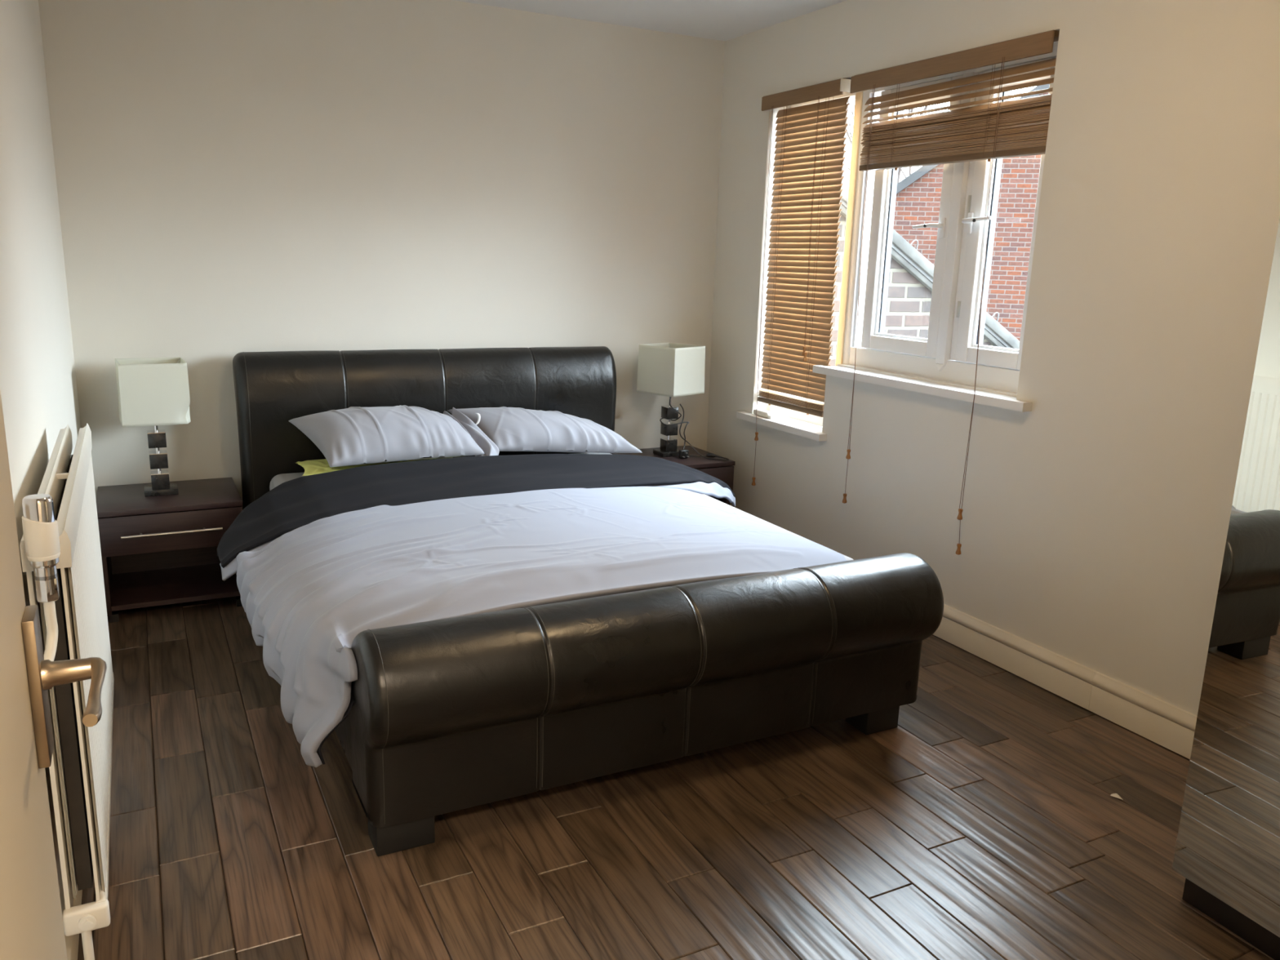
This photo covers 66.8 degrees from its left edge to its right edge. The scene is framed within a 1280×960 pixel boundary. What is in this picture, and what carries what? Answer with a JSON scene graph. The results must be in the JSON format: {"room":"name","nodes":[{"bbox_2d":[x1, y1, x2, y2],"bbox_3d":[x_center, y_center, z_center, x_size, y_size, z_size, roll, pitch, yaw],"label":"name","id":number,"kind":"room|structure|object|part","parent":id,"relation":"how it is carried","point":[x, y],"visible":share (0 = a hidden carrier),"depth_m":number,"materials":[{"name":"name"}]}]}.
{"room":"bedroom","nodes":[
{"label":"bedroom","id":0,"kind":"room"},
{"bbox_2d":[0,0,80,893],"bbox_3d":[-1.243,-0.277,1.820,0.100,2.406,4.200,-5,14,-27],"label":"wall","id":1,"kind":"structure","parent":0,"point":[38,388],"depth_m":2.36,"materials":[{"name":"paint"}]},
{"bbox_2d":[19,423,114,959],"bbox_3d":[-1.156,0.407,1.984,0.096,0.994,1.197,-5,14,-27],"label":"radiator","id":2,"kind":"object","parent":1,"relation":"attached to","point":[60,551],"visible":0.8,"depth_m":1.66,"materials":[{"name":"metal"}]},
{"bbox_3d":[-1.186,0.002,1.959,0.026,0.063,1.042,-5,14,-27],"label":"rail","id":3,"kind":"part","parent":2,"relation":"part of","materials":[{"name":"metal"}]},
{"bbox_3d":[-1.196,0.323,2.032,0.016,0.656,1.032,-5,14,-27],"label":"panel","id":4,"kind":"part","parent":2,"relation":"part of","materials":[{"name":"metal"}]},
{"bbox_3d":[-1.148,-0.002,1.978,0.026,0.063,1.042,-5,14,-27],"label":"rail","id":5,"kind":"part","parent":2,"relation":"part of","materials":[{"name":"metal"}]},
{"bbox_3d":[-1.156,0.319,2.052,0.014,0.656,1.032,-5,14,-27],"label":"panel","id":6,"kind":"part","parent":2,"relation":"part of","materials":[{"name":"metal"}]},
{"bbox_2d":[59,877,82,959],"bbox_3d":[-1.214,0.822,2.086,0.024,0.128,4.170,-5,14,-27],"label":"baseboard","id":7,"kind":"structure","parent":1,"relation":"attached to","point":[72,941],"depth_m":1.87,"materials":[{"name":"white paint"}]},
{"bbox_2d":[38,0,724,510],"bbox_3d":[-0.829,-0.757,4.411,3.250,2.600,0.100,-5,14,-27],"label":"wall","id":8,"kind":"structure","parent":0,"point":[233,177],"depth_m":4.05,"materials":[{"name":"paint"}]},
{"bbox_2d":[453,0,846,40],"bbox_3d":[0.294,-1.414,1.372,3.900,0.100,6.100,-5,14,-27],"label":"ceiling","id":9,"kind":"structure","parent":0,"point":[716,20],"depth_m":4.16,"materials":[{"name":"white paint"}]},
{"bbox_2d":[77,595,1274,959],"bbox_3d":[0.219,1.071,1.939,3.900,0.200,6.100,-5,14,-27],"label":"floor","id":10,"kind":"structure","parent":0,"point":[986,824],"depth_m":2.33,"materials":[{"name":"brown wood"}]},
{"bbox_2d":[96,477,243,622],"bbox_3d":[-1.819,0.265,3.783,0.490,0.430,0.461,-5,14,-27],"label":"nightstand","id":11,"kind":"object","parent":10,"relation":"on","point":[158,550],"visible":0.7,"depth_m":3.66,"materials":[{"name":"laminate"}]},
{"bbox_3d":[-2.038,0.273,3.699,0.020,0.380,0.410,-5,14,-27],"label":"panel","id":12,"kind":"part","parent":11,"relation":"part of","materials":[{"name":"laminate"}]},
{"bbox_2d":[115,356,190,497],"bbox_3d":[-1.846,-0.200,3.702,0.236,0.510,0.236,-6,15,-30],"label":"table lamp","id":13,"kind":"object","parent":11,"relation":"on","point":[154,392],"visible":1,"depth_m":3.59,"materials":[{"name":"fabric"}]},
{"bbox_3d":[-1.843,-0.337,3.670,0.243,0.229,0.245,-5,14,-27],"label":"lamp shade","id":14,"kind":"part","parent":13,"relation":"part of","materials":[{"name":"white fabric"}]},
{"bbox_3d":[-1.845,-0.216,3.698,0.013,0.061,0.014,-5,14,-27],"label":"stem","id":15,"kind":"part","parent":13,"relation":"part of","materials":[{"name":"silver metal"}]},
{"bbox_3d":[-1.921,0.199,3.972,0.445,0.349,0.010,-5,14,-27],"label":"panel","id":16,"kind":"part","parent":11,"relation":"part of","materials":[{"name":"laminate"}]},
{"bbox_3d":[-1.729,0.189,3.593,0.484,0.144,0.020,-5,14,-27],"label":"drawer","id":17,"kind":"part","parent":11,"relation":"part of","materials":[{"name":"laminate"}]},
{"bbox_3d":[-1.719,0.193,3.570,0.337,0.010,0.031,-5,14,-27],"label":"handle","id":18,"kind":"part","parent":11,"relation":"part of","materials":[{"name":"silver metal"}]},
{"bbox_2d":[232,346,943,856],"bbox_3d":[-0.390,0.122,3.420,1.691,0.955,2.342,-5,14,-27],"label":"sleigh bed","id":19,"kind":"object","parent":10,"relation":"on","point":[446,715],"visible":0.73,"depth_m":2.51,"materials":[{"name":"black leather"}]},
{"bbox_3d":[-1.114,0.419,3.192,0.027,0.285,1.901,-5,14,-27],"label":"rail","id":20,"kind":"part","parent":19,"relation":"part of","materials":[{"name":"black leather"}]},
{"bbox_3d":[-0.569,0.816,2.311,0.136,0.086,0.100,-5,14,-27],"label":"leg","id":21,"kind":"part","parent":19,"relation":"part of","materials":[{"name":"black"}]},
{"bbox_3d":[-0.890,-0.137,4.353,1.685,0.896,0.158,-5,14,-27],"label":"headboard","id":22,"kind":"part","parent":19,"relation":"part of","materials":[{"name":"black leather"}]},
{"bbox_2d":[217,453,847,767],"bbox_3d":[-0.311,0.248,3.278,1.997,0.373,1.694,-5,14,-27],"label":"duvet","id":23,"kind":"object","parent":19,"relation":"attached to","point":[320,561],"visible":0.98,"depth_m":2.87,"materials":[{"name":"grey fabric"}]},
{"bbox_2d":[269,452,853,560],"bbox_3d":[-0.407,0.243,3.517,1.540,0.275,1.880,-5,14,-27],"label":"mattress","id":24,"kind":"object","parent":19,"relation":"on","point":[278,479],"visible":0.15,"depth_m":3.84,"materials":[{"name":"grey fabric"}]},
{"bbox_2d":[295,457,453,475],"bbox_3d":[-1.048,-0.071,3.941,0.668,0.046,0.300,-5,14,-27],"label":"pillow","id":25,"kind":"object","parent":24,"relation":"on","point":[312,467],"visible":0.14,"depth_m":3.79,"materials":[{"name":"yellow fabric"}]},
{"bbox_2d":[288,404,499,467],"bbox_3d":[-0.980,-0.178,3.943,0.794,0.237,0.364,-5,14,-27],"label":"pillow","id":26,"kind":"object","parent":25,"relation":"on","point":[352,435],"visible":0.96,"depth_m":3.84,"materials":[{"name":"grey fabric"}]},
{"bbox_2d":[446,406,642,453],"bbox_3d":[-0.416,-0.223,4.303,0.815,0.205,0.312,-5,14,-27],"label":"pillow","id":27,"kind":"object","parent":24,"relation":"on","point":[510,428],"visible":0.98,"depth_m":4.20,"materials":[{"name":"grey fabric"}]},
{"bbox_3d":[0.093,0.500,2.584,1.645,0.451,0.288,-5,14,-27],"label":"footboard","id":28,"kind":"part","parent":19,"relation":"part of","materials":[{"name":"black leather"}]},
{"bbox_3d":[0.709,0.706,2.960,0.123,0.086,0.100,-5,14,-27],"label":"leg","id":29,"kind":"part","parent":19,"relation":"part of","materials":[{"name":"black"}]},
{"bbox_2d":[613,445,735,505],"bbox_3d":[0.142,0.096,4.780,0.490,0.430,0.461,-5,14,-27],"label":"nightstand","id":30,"kind":"object","parent":10,"relation":"on","point":[723,470],"visible":0.17,"depth_m":4.67,"materials":[{"name":"laminate"}]},
{"bbox_2d":[636,342,728,460],"bbox_3d":[0.213,-0.372,4.669,0.413,0.536,0.240,12,17,38],"label":"table lamp","id":31,"kind":"object","parent":30,"relation":"on","point":[670,370],"visible":1,"depth_m":4.64,"materials":[{"name":"fabric"}]},
{"bbox_3d":[0.148,-0.402,4.719,0.013,0.087,0.014,-5,14,-27],"label":"stem","id":32,"kind":"part","parent":31,"relation":"part of","materials":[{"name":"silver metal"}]},
{"bbox_3d":[0.152,-0.536,4.688,0.236,0.228,0.236,13,17,40],"label":"lamp shade","id":33,"kind":"part","parent":31,"relation":"part of","materials":[{"name":"white fabric"}]},
{"bbox_2d":[706,453,715,457],"bbox_3d":[0.347,-0.120,4.741,0.047,0.020,0.020,5,13,13],"label":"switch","id":34,"kind":"object","parent":31,"relation":"attached to","point":[709,455],"depth_m":4.73,"materials":[{"name":"black plastic"}]},
{"bbox_3d":[0.233,0.021,4.590,0.484,0.144,0.020,-5,14,-27],"label":"drawer","id":35,"kind":"part","parent":30,"relation":"part of","materials":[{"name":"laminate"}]},
{"bbox_3d":[0.338,0.069,4.907,0.020,0.380,0.410,-5,14,-27],"label":"panel","id":36,"kind":"part","parent":30,"relation":"part of","materials":[{"name":"laminate"}]},
{"bbox_2d":[1110,793,1123,799],"bbox_3d":[1.278,0.847,2.596,0.028,0.003,0.032,-5,14,-27],"label":"flake","id":37,"kind":"object","parent":10,"relation":"on","point":[1116,795],"visible":1,"depth_m":2.60,"materials":[{"name":"white plastic"}]},
{"bbox_2d":[1172,217,1279,959],"bbox_3d":[1.704,-0.033,1.624,0.666,2.180,0.993,-4,14,-24],"label":"mirror","id":38,"kind":"object","parent":10,"relation":"on","point":[1227,851],"visible":1,"depth_m":1.97,"materials":[{"name":"wood"},{"name":"mirror glass"}]},
{"bbox_2d":[706,0,1279,715],"bbox_3d":[1.468,-0.510,3.198,0.300,2.406,4.200,-5,14,-27],"label":"wall","id":39,"kind":"structure","parent":0,"point":[1093,527],"depth_m":3.03,"materials":[{"name":"paint"}]},
{"bbox_2d":[736,91,862,441],"bbox_3d":[0.735,-0.965,4.363,0.202,1.480,0.656,-5,14,-27],"label":"window","id":40,"kind":"structure","parent":39,"relation":"in","point":[813,432],"depth_m":4.20,"materials":[{"name":"white plastic"}]},
{"bbox_2d":[752,408,777,418],"bbox_3d":[0.599,-0.316,4.632,0.050,0.026,0.150,-5,14,-27],"label":"sensor box","id":41,"kind":"object","parent":40,"relation":"on","point":[761,412],"visible":0.98,"depth_m":4.60,"materials":[{"name":"white plastic"}]},
{"bbox_3d":[0.684,-0.256,4.510,0.137,0.030,0.656,-5,14,-27],"label":"sill","id":42,"kind":"part","parent":40,"relation":"part of","materials":[{"name":"white paint"}]},
{"bbox_2d":[751,78,850,485],"bbox_3d":[0.678,-0.815,4.366,0.118,1.784,0.586,-5,14,-27],"label":"blind","id":43,"kind":"object","parent":40,"relation":"attached to","point":[810,146],"visible":0.94,"depth_m":4.31,"materials":[{"name":"brown wood"}]},
{"bbox_3d":[0.547,0.007,4.667,0.019,0.041,0.018,-5,14,-27],"label":"cord knob","id":44,"kind":"part","parent":43,"relation":"part of","materials":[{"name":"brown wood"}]},
{"bbox_3d":[0.553,-0.207,4.605,0.019,0.041,0.018,-5,14,-27],"label":"cord knob","id":45,"kind":"part","parent":43,"relation":"part of","materials":[{"name":"brown wood"}]},
{"bbox_3d":[0.567,-0.840,4.498,0.010,1.695,0.077,1,13,-2],"label":"pull cord","id":46,"kind":"part","parent":43,"relation":"part of","materials":[{"name":"fabric"}]},
{"bbox_3d":[0.643,-1.045,4.475,0.040,1.350,0.013,-5,14,-27],"label":"ladder cord","id":47,"kind":"part","parent":43,"relation":"part of","materials":[{"name":"brown fabric"}]},
{"bbox_3d":[0.700,-0.340,4.482,0.038,0.023,0.504,-5,14,-27],"label":"rail","id":48,"kind":"part","parent":43,"relation":"part of","materials":[{"name":"brown wood"}]},
{"bbox_3d":[0.724,-0.568,4.277,0.019,0.041,0.018,-5,14,-27],"label":"cord knob","id":49,"kind":"part","parent":43,"relation":"part of","materials":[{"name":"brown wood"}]},
{"bbox_3d":[0.727,-0.543,4.275,0.019,0.041,0.018,-5,14,-27],"label":"cord knob","id":50,"kind":"part","parent":43,"relation":"part of","materials":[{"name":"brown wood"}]},
{"bbox_3d":[0.723,-1.679,4.186,0.070,0.018,0.573,-5,14,-27],"label":"head rail","id":51,"kind":"part","parent":43,"relation":"part of","materials":[{"name":"brown wood"}]},
{"bbox_3d":[0.736,-1.084,4.162,0.004,1.060,0.024,-7,16,-34],"label":"tilt cord","id":52,"kind":"part","parent":43,"relation":"part of","materials":[{"name":"brown fabric"}]},
{"bbox_3d":[0.780,-0.982,4.216,0.040,1.350,0.013,-5,14,-27],"label":"ladder cord","id":53,"kind":"part","parent":43,"relation":"part of","materials":[{"name":"brown fabric"}]},
{"bbox_2d":[812,40,1057,412],"bbox_3d":[1.114,-0.933,3.622,0.202,1.190,1.139,-5,14,-27],"label":"window","id":54,"kind":"structure","parent":39,"relation":"in","point":[944,363],"depth_m":3.64,"materials":[{"name":"white plastic"}]},
{"bbox_3d":[1.072,-1.012,3.813,0.053,1.020,0.443,-5,14,-27],"label":"sash","id":55,"kind":"part","parent":54,"relation":"part of","materials":[{"name":"white plastic"}]},
{"bbox_3d":[1.073,-0.370,3.738,0.147,0.038,1.139,-5,14,-27],"label":"sill","id":56,"kind":"part","parent":54,"relation":"part of","materials":[{"name":"white paint"}]},
{"bbox_3d":[1.090,-0.962,3.675,0.034,0.019,0.134,-5,14,-27],"label":"lever","id":57,"kind":"part","parent":54,"relation":"part of","materials":[{"name":"white plastic"}]},
{"bbox_3d":[1.133,-0.943,3.635,0.011,0.075,0.022,-5,14,-27],"label":"handle plate","id":58,"kind":"part","parent":54,"relation":"part of","materials":[{"name":"white plastic"}]},
{"bbox_2d":[842,30,1059,555],"bbox_3d":[1.055,-0.659,3.651,0.118,1.747,0.976,-5,14,-27],"label":"blind","id":59,"kind":"object","parent":54,"relation":"attached to","point":[1019,127],"visible":0.91,"depth_m":3.43,"materials":[{"name":"brown wood"}]},
{"bbox_3d":[0.858,0.077,4.068,0.019,0.041,0.018,-5,14,-27],"label":"cord knob","id":60,"kind":"part","parent":59,"relation":"part of","materials":[{"name":"brown wood"}]},
{"bbox_3d":[0.863,-0.107,4.015,0.019,0.041,0.018,-5,14,-27],"label":"cord knob","id":61,"kind":"part","parent":59,"relation":"part of","materials":[{"name":"brown wood"}]},
{"bbox_3d":[0.878,-0.734,3.903,0.013,1.618,0.069,2,13,0],"label":"pull cord","id":62,"kind":"part","parent":59,"relation":"part of","materials":[{"name":"fabric"}]},
{"bbox_3d":[0.974,-1.375,3.708,0.017,0.346,0.022,-5,14,-27],"label":"ladder cord","id":63,"kind":"part","parent":59,"relation":"part of","materials":[{"name":"brown fabric"}]},
{"bbox_3d":[1.112,-1.164,3.532,0.038,0.022,0.920,-5,14,-27],"label":"rail","id":64,"kind":"part","parent":59,"relation":"part of","materials":[{"name":"brown wood"}]},
{"bbox_3d":[1.103,-1.503,3.467,0.070,0.018,0.962,-5,14,-27],"label":"head rail","id":65,"kind":"part","parent":59,"relation":"part of","materials":[{"name":"brown wood"}]},
{"bbox_3d":[1.154,0.250,3.515,0.019,0.041,0.018,-5,14,-27],"label":"cord knob","id":66,"kind":"part","parent":59,"relation":"part of","materials":[{"name":"brown wood"}]},
{"bbox_3d":[1.150,0.123,3.488,0.019,0.041,0.018,-5,14,-27],"label":"cord knob","id":67,"kind":"part","parent":59,"relation":"part of","materials":[{"name":"brown wood"}]},
{"bbox_3d":[1.173,-0.580,3.353,0.032,1.655,0.065,-5,14,-27],"label":"pull cord","id":68,"kind":"part","parent":59,"relation":"part of","materials":[{"name":"fabric"}]},
{"bbox_3d":[1.190,-1.276,3.301,0.016,0.346,0.026,-5,14,-27],"label":"ladder cord","id":69,"kind":"part","parent":59,"relation":"part of","materials":[{"name":"brown fabric"}]},
{"bbox_3d":[1.191,-0.939,3.607,0.077,1.068,0.048,-5,14,-27],"label":"post","id":70,"kind":"part","parent":54,"relation":"part of","materials":[{"name":"white plastic"}]},
{"bbox_3d":[1.190,-0.636,3.622,0.006,0.060,0.016,-5,14,-27],"label":"keep plate","id":71,"kind":"part","parent":54,"relation":"part of","materials":[{"name":"silver metal"}]},
{"bbox_3d":[1.201,-0.987,3.542,0.006,0.100,0.016,-5,14,-27],"label":"keep plate","id":72,"kind":"part","parent":54,"relation":"part of","materials":[{"name":"silver metal"}]},
{"bbox_3d":[1.195,-0.930,3.516,0.011,0.075,0.022,-5,14,-27],"label":"handle plate","id":73,"kind":"part","parent":54,"relation":"part of","materials":[{"name":"white plastic"}]},
{"bbox_3d":[1.205,-0.926,3.455,0.034,0.022,0.134,-5,14,-27],"label":"lever","id":74,"kind":"part","parent":54,"relation":"part of","materials":[{"name":"white plastic"}]},
{"bbox_3d":[1.299,-0.909,3.393,0.053,1.020,0.350,-5,14,-27],"label":"sash","id":75,"kind":"part","parent":54,"relation":"part of","materials":[{"name":"white plastic"}]},
{"bbox_2d":[933,604,1197,759],"bbox_3d":[1.291,0.603,3.376,0.024,0.128,4.200,-5,14,-27],"label":"baseboard","id":76,"kind":"structure","parent":39,"relation":"attached to","point":[1068,679],"depth_m":3.14,"materials":[{"name":"white paint"}]},
{"bbox_3d":[1.185,0.053,0.697,3.150,2.406,0.100,-5,14,-27],"label":"wall","id":77,"kind":"structure","parent":0,"visible":0},
{"bbox_2d":[0,390,106,959],"bbox_3d":[-0.333,0.252,0.498,0.095,1.990,0.801,-5,14,-27],"label":"door","id":78,"kind":"structure","parent":77,"relation":"in","point":[32,925],"depth_m":0.75,"materials":[{"name":"beige paint"}]},
{"bbox_3d":[-0.507,0.174,0.818,0.009,0.131,0.042,-5,14,-27],"label":"handle plate","id":79,"kind":"part","parent":78,"relation":"part of","materials":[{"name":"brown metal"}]},
{"bbox_3d":[-0.462,0.171,0.790,0.049,0.026,0.108,-5,14,-27],"label":"lever","id":80,"kind":"part","parent":78,"relation":"part of","materials":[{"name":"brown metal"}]},
{"label":"outside","id":81,"kind":"structure","parent":0,"visible":0},
{"bbox_3d":[12.451,-0.934,25.808,39.680,0.200,65.000,-5,14,-27],"label":"ground","id":82,"kind":"structure","parent":81,"visible":0},
{"bbox_2d":[842,98,949,183],"bbox_3d":[8.499,-9.253,31.136,7.404,13.456,6.662,-5,14,-27],"label":"bare tree","id":83,"kind":"object","parent":82,"relation":"on","point":[900,170],"visible":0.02,"depth_m":31.06,"materials":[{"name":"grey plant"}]},
{"bbox_2d":[808,184,1019,402],"bbox_3d":[2.579,0.618,6.316,4.280,4.872,0.325,-5,14,-27],"label":"house","id":84,"kind":"structure","parent":82,"relation":"on","point":[911,273],"depth_m":5.16,"materials":[{"name":"brick"}]},
{"bbox_3d":[2.610,-0.450,6.074,4.280,2.511,0.290,-5,14,-27],"label":"moulding","id":85,"kind":"part","parent":84,"relation":"part of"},
{"bbox_2d":[893,84,1049,340],"bbox_3d":[8.015,-4.041,19.147,14.000,8.560,8.180,5,13,15],"label":"brick house","id":86,"kind":"structure","parent":82,"relation":"on","point":[918,195],"depth_m":15.64,"materials":[{"name":"red brick"}]}
]}

